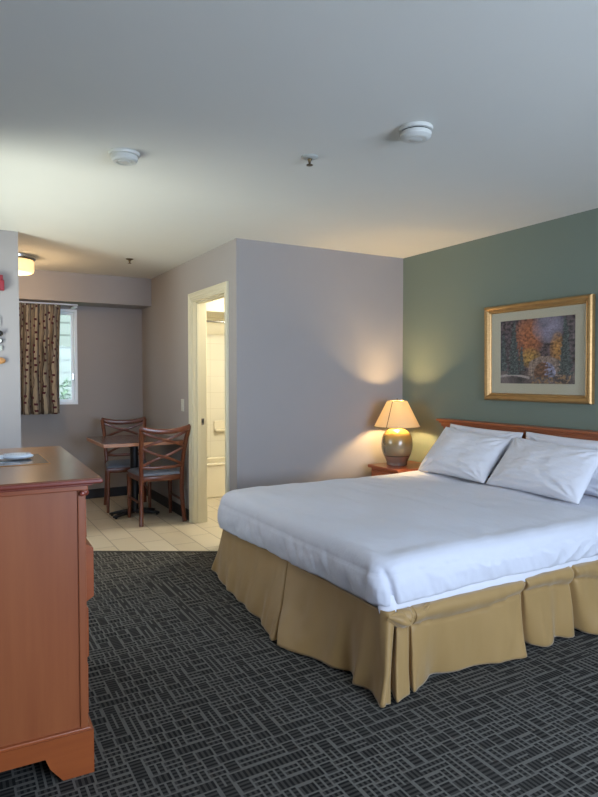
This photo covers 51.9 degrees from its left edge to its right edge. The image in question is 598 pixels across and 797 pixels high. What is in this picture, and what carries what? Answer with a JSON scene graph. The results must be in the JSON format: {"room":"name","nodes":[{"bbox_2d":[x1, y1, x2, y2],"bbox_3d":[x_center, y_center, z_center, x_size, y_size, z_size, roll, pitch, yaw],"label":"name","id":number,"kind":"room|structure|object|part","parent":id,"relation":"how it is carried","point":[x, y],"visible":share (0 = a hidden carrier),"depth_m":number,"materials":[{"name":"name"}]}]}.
{"room":"hotel room","nodes":[
{"label":"hotel room","id":0,"kind":"room"},
{"bbox_2d":[0,230,20,448],"bbox_3d":[-2.429,-0.015,4.476,0.721,2.440,0.120,-1,2,-30],"label":"wall partition","id":1,"kind":"structure","parent":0,"point":[10,398],"depth_m":4.55,"materials":[{"name":"beige paint"}]},
{"bbox_2d":[0,275,3,290],"bbox_3d":[-2.211,-0.846,4.474,0.116,0.113,0.050,-1,2,-30],"label":"fire alarm","id":2,"kind":"object","parent":1,"relation":"attached to","point":[1,276],"visible":1,"depth_m":4.48,"materials":[{"name":"red plastic"}]},
{"bbox_2d":[0,331,5,363],"bbox_3d":[-2.197,-0.429,4.504,0.080,0.353,0.037,-1,2,-30],"label":"wall ornament","id":3,"kind":"object","parent":1,"relation":"attached to","point":[2,360],"visible":1,"depth_m":4.51,"materials":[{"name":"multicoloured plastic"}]},
{"bbox_2d":[93,551,217,551],"bbox_3d":[-1.311,1.193,4.792,1.725,0.004,0.024,0,2,0],"label":"trim","id":4,"kind":"structure","parent":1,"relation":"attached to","point":[93,551],"depth_m":4.79,"materials":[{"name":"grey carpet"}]},
{"bbox_2d":[19,270,150,308],"bbox_3d":[-2.683,-1.154,6.386,2.214,0.298,0.384,-1,2,-30],"label":"wall","id":5,"kind":"structure","parent":0,"point":[90,290],"depth_m":6.44,"materials":[{"name":"beige paint"}]},
{"bbox_2d":[19,301,77,308],"bbox_3d":[-3.045,-0.983,6.301,1.455,0.036,0.182,-1,2,-30],"label":"curtain rod","id":6,"kind":"object","parent":5,"relation":"attached to","point":[24,302],"visible":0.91,"depth_m":6.46,"materials":[{"name":"white plastic"}]},
{"bbox_2d":[19,303,60,414],"bbox_3d":[-2.858,-0.409,6.354,0.753,1.160,0.080,-1,2,-30],"label":"curtain","id":7,"kind":"object","parent":6,"relation":"hanging from","point":[39,325],"visible":0.69,"depth_m":6.43,"materials":[{"name":"brown fabric"}]},
{"bbox_3d":[-3.006,-0.990,6.232,1.455,0.017,0.022,-1,2,-30],"label":"rail","id":8,"kind":"part","parent":6,"relation":"part of","materials":[{"name":"white plastic"}]},
{"bbox_2d":[21,305,224,488],"bbox_3d":[-2.033,-0.107,7.086,4.000,2.440,0.120,-1,2,-30],"label":"wall","id":9,"kind":"structure","parent":0,"point":[109,340],"depth_m":6.93,"materials":[{"name":"beige paint"}]},
{"bbox_2d":[60,309,77,404],"bbox_3d":[-2.887,-0.449,6.577,0.965,1.040,0.114,-1,2,-30],"label":"window","id":10,"kind":"structure","parent":9,"relation":"in","point":[73,313],"depth_m":6.77,"materials":[{"name":"white plastic"}]},
{"bbox_2d":[85,485,138,498],"bbox_3d":[-2.776,1.077,6.629,2.214,0.105,0.008,-1,2,-30],"label":"baseboard","id":11,"kind":"structure","parent":9,"relation":"attached to","point":[114,491],"depth_m":6.99,"materials":[{"name":"black plastic"}]},
{"bbox_2d":[214,420,224,431],"bbox_3d":[-0.964,0.340,7.600,0.170,0.130,0.075,-1,2,-30],"label":"soap dish","id":12,"kind":"object","parent":9,"relation":"attached to","point":[219,426],"visible":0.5,"depth_m":7.59,"materials":[{"name":"beige ceramic"}]},
{"bbox_2d":[214,428,224,431],"bbox_3d":[-0.961,0.388,7.595,0.170,0.035,0.060,-1,2,-30],"label":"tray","id":13,"kind":"object","parent":12,"relation":"on","point":[215,429],"depth_m":7.56,"materials":[{"name":"beige ceramic"}]},
{"bbox_2d":[142,241,231,508],"bbox_3d":[-1.122,-0.070,6.052,0.128,2.440,2.580,-1,2,-30],"label":"wall","id":14,"kind":"structure","parent":0,"point":[165,322],"depth_m":6.17,"materials":[{"name":"beige paint"}]},
{"bbox_2d":[146,488,188,520],"bbox_3d":[-1.418,1.083,6.475,0.008,0.105,1.607,-1,2,-30],"label":"baseboard","id":15,"kind":"structure","parent":14,"relation":"attached to","point":[156,496],"depth_m":6.43,"materials":[{"name":"black plastic"}]},
{"bbox_2d":[181,399,183,410],"bbox_3d":[-1.124,0.065,5.917,0.014,0.116,0.072,-1,2,-30],"label":"light switch","id":16,"kind":"object","parent":14,"relation":"attached to","point":[182,400],"visible":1,"depth_m":5.91,"materials":[{"name":"grey plastic"}]},
{"bbox_2d":[188,281,228,522],"bbox_3d":[-0.734,0.110,5.378,0.166,2.128,0.911,-1,2,-30],"label":"door frame","id":17,"kind":"structure","parent":14,"relation":"in","point":[197,339],"depth_m":5.69,"materials":[{"name":"beige paint"}]},
{"bbox_3d":[-0.670,0.108,5.415,0.019,2.128,0.911,-1,2,-30],"label":"casing","id":18,"kind":"part","parent":17,"relation":"part of","materials":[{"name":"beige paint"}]},
{"bbox_2d":[206,298,223,317],"bbox_3d":[-0.877,-1.159,7.254,1.527,0.350,0.670,-1,2,-30],"label":"wall","id":19,"kind":"structure","parent":0,"point":[215,308],"depth_m":6.87,"materials":[{"name":"beige paint"}]},
{"bbox_2d":[206,317,223,334],"bbox_3d":[-1.040,-0.889,7.550,1.526,0.210,0.012,-1,2,-30],"label":"tiled wall","id":20,"kind":"structure","parent":0,"point":[211,328],"depth_m":7.55,"materials":[{"name":"beige tile"}]},
{"bbox_2d":[0,0,597,278],"bbox_3d":[0.057,-1.243,3.285,4.100,0.100,8.720,-1,2,-30],"label":"ceiling","id":21,"kind":"structure","parent":0,"point":[220,102],"depth_m":2.57,"materials":[{"name":"paint"}]},
{"bbox_2d":[18,253,35,275],"bbox_3d":[-2.528,-1.191,5.485,0.336,0.160,0.336,-1,2,-30],"label":"ceiling light","id":22,"kind":"object","parent":21,"relation":"attached to","point":[25,261],"visible":0.44,"depth_m":5.42,"materials":[{"name":"glass"}]},
{"bbox_2d":[108,147,139,165],"bbox_3d":[-0.841,-1.159,2.958,0.150,0.046,0.150,-1,2,-30],"label":"smoke detector","id":23,"kind":"object","parent":21,"relation":"attached to","point":[120,156],"visible":1,"depth_m":2.92,"materials":[{"name":"grey plastic"}]},
{"bbox_2d":[301,154,317,166],"bbox_3d":[0.052,-1.162,3.008,0.084,0.043,0.084,-1,2,-30],"label":"sprinkler","id":24,"kind":"object","parent":21,"relation":"attached to","point":[309,157],"visible":1,"depth_m":3.00,"materials":[{"name":"grey plastic"}]},
{"bbox_2d":[399,121,432,143],"bbox_3d":[0.505,-1.143,2.657,0.146,0.056,0.146,-1,2,-30],"label":"smoke detector","id":25,"kind":"object","parent":21,"relation":"attached to","point":[414,132],"visible":1,"depth_m":2.61,"materials":[{"name":"grey plastic"}]},
{"bbox_2d":[0,494,597,796],"bbox_3d":[0.057,1.295,3.375,4.100,0.100,8.720,-1,2,-30],"label":"floor","id":26,"kind":"structure","parent":0,"point":[190,695],"depth_m":2.51,"materials":[{"name":"carpet"}]},
{"bbox_2d":[0,446,102,780],"bbox_3d":[-1.213,0.767,2.408,0.676,1.025,1.081,-1,2,-28],"label":"dresser","id":27,"kind":"object","parent":26,"relation":"on","point":[47,562],"visible":1,"depth_m":2.05,"materials":[{"name":"brown wood"}]},
{"bbox_2d":[0,454,50,466],"bbox_3d":[-1.246,0.251,2.432,0.448,0.003,0.339,-1,2,-30],"label":"placemat","id":28,"kind":"object","parent":27,"relation":"on","point":[36,459],"visible":0.74,"depth_m":2.43,"materials":[{"name":"brown fabric"}]},
{"bbox_2d":[0,452,33,459],"bbox_3d":[-1.217,0.235,2.454,0.288,0.026,0.078,-1,2,-24],"label":"hairbrush","id":29,"kind":"object","parent":28,"relation":"on","point":[11,456],"visible":1,"depth_m":2.46,"materials":[{"name":"white plastic"}]},
{"bbox_3d":[-1.247,0.714,2.392,0.603,0.831,0.983,-1,2,-28],"label":"panel","id":30,"kind":"part","parent":27,"relation":"part of","materials":[{"name":"brown wood"}]},
{"bbox_3d":[-1.233,1.126,2.413,0.633,0.014,1.009,-1,2,-28],"label":"plinth moulding","id":31,"kind":"part","parent":27,"relation":"part of","materials":[{"name":"brown wood"}]},
{"bbox_3d":[-1.213,0.271,2.390,0.676,0.025,1.081,-1,2,-28],"label":"moulding","id":32,"kind":"part","parent":27,"relation":"part of","materials":[{"name":"brown wood"}]},
{"bbox_3d":[-0.748,0.724,2.117,0.026,0.831,0.040,-1,2,-28],"label":"corner post","id":33,"kind":"part","parent":27,"relation":"part of","materials":[{"name":"brown wood"}]},
{"bbox_3d":[-0.965,0.804,2.546,0.032,0.190,0.905,-1,2,-28],"label":"drawer","id":34,"kind":"part","parent":27,"relation":"part of","materials":[{"name":"brown wood"}]},
{"bbox_3d":[-0.957,0.594,2.543,0.051,0.210,0.905,-1,2,-28],"label":"drawer","id":35,"kind":"part","parent":27,"relation":"part of","materials":[{"name":"brown wood"}]},
{"bbox_2d":[100,417,150,512],"bbox_3d":[-1.816,0.674,6.462,0.486,0.931,0.584,-1,2,-21],"label":"dining chair","id":36,"kind":"object","parent":26,"relation":"on","point":[121,465],"visible":0.7,"depth_m":6.51,"materials":[{"name":"brown wood"}]},
{"bbox_3d":[-2.077,0.683,6.563,0.045,0.906,0.167,-1,2,-34],"label":"leg","id":37,"kind":"part","parent":36,"relation":"part of","materials":[{"name":"brown wood"}]},
{"bbox_3d":[-1.913,0.934,6.153,0.044,0.425,0.044,-1,2,-21],"label":"leg","id":38,"kind":"part","parent":36,"relation":"part of","materials":[{"name":"brown wood"}]},
{"bbox_3d":[-1.796,0.712,6.412,0.434,0.052,0.439,-1,2,-21],"label":"seat frame","id":39,"kind":"part","parent":36,"relation":"part of","materials":[{"name":"brown wood"}]},
{"bbox_3d":[-1.909,0.242,6.693,0.486,0.083,0.056,-1,2,-21],"label":"crest rail","id":40,"kind":"part","parent":36,"relation":"part of","materials":[{"name":"brown wood"}]},
{"bbox_3d":[-1.871,0.600,6.604,0.395,0.038,0.044,-1,2,-21],"label":"rail","id":41,"kind":"part","parent":36,"relation":"part of","materials":[{"name":"brown wood"}]},
{"bbox_2d":[105,459,150,467],"bbox_3d":[-1.791,0.667,6.396,0.442,0.038,0.444,-1,2,-21],"label":"seat cushion","id":42,"kind":"object","parent":36,"relation":"on","point":[121,463],"depth_m":6.25,"materials":[{"name":"grey fabric"}]},
{"bbox_3d":[-1.687,0.678,6.711,0.045,0.906,0.167,0,2,-7],"label":"leg","id":43,"kind":"part","parent":36,"relation":"part of","materials":[{"name":"brown wood"}]},
{"bbox_3d":[-1.533,0.929,6.297,0.044,0.425,0.044,-1,2,-21],"label":"leg","id":44,"kind":"part","parent":36,"relation":"part of","materials":[{"name":"brown wood"}]},
{"bbox_2d":[86,434,182,518],"bbox_3d":[-1.621,0.770,6.050,0.752,0.760,0.778,-1,2,-30],"label":"dining table","id":45,"kind":"object","parent":26,"relation":"on","point":[132,441],"visible":0.82,"depth_m":6.01,"materials":[{"name":"laminate"}]},
{"bbox_2d":[127,424,190,526],"bbox_3d":[-1.340,0.697,5.824,0.486,0.931,0.584,-1,2,-30],"label":"dining chair","id":46,"kind":"object","parent":26,"relation":"on","point":[143,473],"visible":1,"depth_m":5.68,"materials":[{"name":"brown wood"}]},
{"bbox_3d":[-1.647,0.941,5.960,0.044,0.425,0.044,-1,2,-30],"label":"leg","id":47,"kind":"part","parent":46,"relation":"part of","materials":[{"name":"brown wood"}]},
{"bbox_3d":[-1.428,0.718,5.559,0.045,0.906,0.167,-1,2,-16],"label":"leg","id":48,"kind":"part","parent":46,"relation":"part of","materials":[{"name":"brown wood"}]},
{"bbox_2d":[127,465,179,475],"bbox_3d":[-1.375,0.685,5.885,0.442,0.038,0.444,-1,2,-30],"label":"seat cushion","id":49,"kind":"object","parent":46,"relation":"on","point":[133,471],"depth_m":5.73,"materials":[{"name":"grey fabric"}]},
{"bbox_3d":[-1.367,0.732,5.874,0.434,0.052,0.439,-1,2,-30],"label":"seat frame","id":50,"kind":"part","parent":46,"relation":"part of","materials":[{"name":"brown wood"}]},
{"bbox_3d":[-1.263,0.632,5.687,0.395,0.038,0.044,-1,2,-30],"label":"rail","id":51,"kind":"part","parent":46,"relation":"part of","materials":[{"name":"brown wood"}]},
{"bbox_3d":[-1.209,0.281,5.580,0.486,0.083,0.056,-1,2,-30],"label":"crest rail","id":52,"kind":"part","parent":46,"relation":"part of","materials":[{"name":"brown wood"}]},
{"bbox_3d":[-1.294,0.934,6.162,0.044,0.425,0.044,-1,2,-30],"label":"leg","id":53,"kind":"part","parent":46,"relation":"part of","materials":[{"name":"brown wood"}]},
{"bbox_3d":[-1.067,0.711,5.766,0.045,0.906,0.167,-2,3,-43],"label":"leg","id":54,"kind":"part","parent":46,"relation":"part of","materials":[{"name":"brown wood"}]},
{"bbox_2d":[207,456,224,497],"bbox_3d":[-0.864,0.911,7.326,1.497,0.388,0.645,-1,2,-30],"label":"bathtub","id":55,"kind":"object","parent":26,"relation":"on","point":[215,465],"visible":0.02,"depth_m":6.94,"materials":[{"name":"beige ceramic"}]},
{"bbox_2d":[368,461,420,475],"bbox_3d":[0.896,0.874,5.263,0.478,0.608,0.416,-1,2,-30],"label":"nightstand","id":56,"kind":"object","parent":26,"relation":"on","point":[379,468],"visible":0.18,"depth_m":5.18,"materials":[{"name":"brown wood"}]},
{"bbox_3d":[0.715,0.706,5.154,0.022,0.170,0.338,-1,2,-30],"label":"drawer","id":57,"kind":"part","parent":56,"relation":"part of","materials":[{"name":"brown wood"}]},
{"bbox_2d":[374,398,420,465],"bbox_3d":[0.841,0.282,5.274,0.396,0.574,0.396,-1,2,-30],"label":"table lamp","id":58,"kind":"object","parent":56,"relation":"on","point":[397,415],"visible":1,"depth_m":5.17,"materials":[{"name":"beige ceramic"}]},
{"bbox_3d":[0.841,0.130,5.268,0.392,0.224,0.392,-1,2,-30],"label":"lamp shade","id":59,"kind":"part","parent":58,"relation":"part of","materials":[{"name":"white fabric"}]},
{"bbox_2d":[211,418,597,707],"bbox_3d":[0.697,0.718,3.881,2.208,1.018,2.072,-1,2,-30],"label":"bed","id":60,"kind":"object","parent":26,"relation":"on","point":[307,614],"visible":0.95,"depth_m":2.95,"materials":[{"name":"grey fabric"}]},
{"bbox_2d":[218,470,597,613],"bbox_3d":[0.723,0.744,3.839,1.964,0.298,1.880,-1,2,-30],"label":"sheet","id":61,"kind":"object","parent":60,"relation":"on","point":[409,536],"visible":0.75,"depth_m":3.20,"materials":[{"name":"white fabric"}]},
{"bbox_2d":[418,427,511,483],"bbox_3d":[1.201,0.406,4.569,0.251,0.352,0.808,-1,2,-30],"label":"pillow","id":62,"kind":"object","parent":61,"relation":"on","point":[471,456],"visible":1,"depth_m":4.44,"materials":[{"name":"white fabric"}]},
{"bbox_2d":[450,423,522,475],"bbox_3d":[1.361,0.391,4.627,0.136,0.359,0.745,-1,2,-30],"label":"pillow","id":63,"kind":"object","parent":61,"relation":"on","point":[505,434],"visible":0.12,"depth_m":4.50,"materials":[{"name":"white fabric"}]},
{"bbox_2d":[486,437,597,504],"bbox_3d":[1.535,0.440,3.927,0.254,0.328,0.795,-1,2,-30],"label":"pillow","id":64,"kind":"object","parent":61,"relation":"on","point":[561,472],"visible":1,"depth_m":3.80,"materials":[{"name":"white fabric"}]},
{"bbox_2d":[526,431,597,495],"bbox_3d":[1.736,0.418,3.961,0.150,0.352,0.745,-1,2,-30],"label":"pillow","id":65,"kind":"object","parent":61,"relation":"on","point":[592,488],"visible":0.23,"depth_m":3.92,"materials":[{"name":"white fabric"}]},
{"bbox_3d":[1.624,0.241,4.353,0.088,0.067,1.741,-1,2,-30],"label":"crown moulding","id":66,"kind":"part","parent":60,"relation":"part of","materials":[{"name":"brown wood"}]},
{"bbox_2d":[231,238,402,489],"bbox_3d":[0.206,-0.043,5.268,1.655,2.440,0.100,-1,2,-30],"label":"wall","id":67,"kind":"structure","parent":0,"point":[317,333],"depth_m":5.14,"materials":[{"name":"grey paint"}]},
{"bbox_2d":[402,208,597,462],"bbox_3d":[2.450,0.033,3.142,0.130,2.440,6.020,-1,2,-30],"label":"wall","id":68,"kind":"structure","parent":0,"point":[447,291],"depth_m":4.82,"materials":[{"name":"green paint"}]},
{"bbox_2d":[484,294,594,403],"bbox_3d":[1.658,-0.329,4.331,0.055,0.706,0.908,-1,2,-30],"label":"framed picture","id":69,"kind":"object","parent":68,"relation":"attached to","point":[543,350],"visible":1,"depth_m":4.29,"materials":[{"name":"gold metal"}]},
{"bbox_2d":[501,314,574,383],"bbox_3d":[1.671,-0.335,4.338,0.001,0.464,0.636,-2,3,-30],"label":"print","id":70,"kind":"object","parent":69,"relation":"attached to","point":[536,350],"depth_m":4.31},
{"bbox_3d":[0.316,-0.099,6.873,0.130,2.440,2.580,-1,2,-30],"label":"wall","id":71,"kind":"structure","parent":0,"visible":0},
{"bbox_2d":[206,320,223,322],"bbox_3d":[-0.739,-0.871,7.038,1.507,0.060,0.060,-1,2,-30],"label":"shower rod","id":72,"kind":"object","parent":71,"relation":"attached to","point":[212,321],"visible":0.02,"depth_m":6.91,"materials":[{"name":"silver metal"}]},
{"label":"outside","id":73,"kind":"structure","parent":0,"visible":0},
{"bbox_3d":[-4.024,1.171,11.121,12.000,0.100,8.780,-1,2,-30],"label":"ground","id":74,"kind":"structure","parent":73,"visible":0},
{"bbox_2d":[59,315,70,398],"bbox_3d":[-4.713,-0.674,11.658,8.600,3.550,0.850,-1,2,-30],"label":"building","id":75,"kind":"structure","parent":74,"relation":"on","point":[65,334],"depth_m":11.80,"materials":[{"name":"white"}]},
{"bbox_2d":[59,378,70,398],"bbox_3d":[-3.599,0.414,9.842,1.161,1.503,1.184,0,2,-1],"label":"shrub","id":76,"kind":"object","parent":74,"relation":"on","point":[65,383],"visible":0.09,"depth_m":9.72,"materials":[{"name":"green plant"}]}
]}

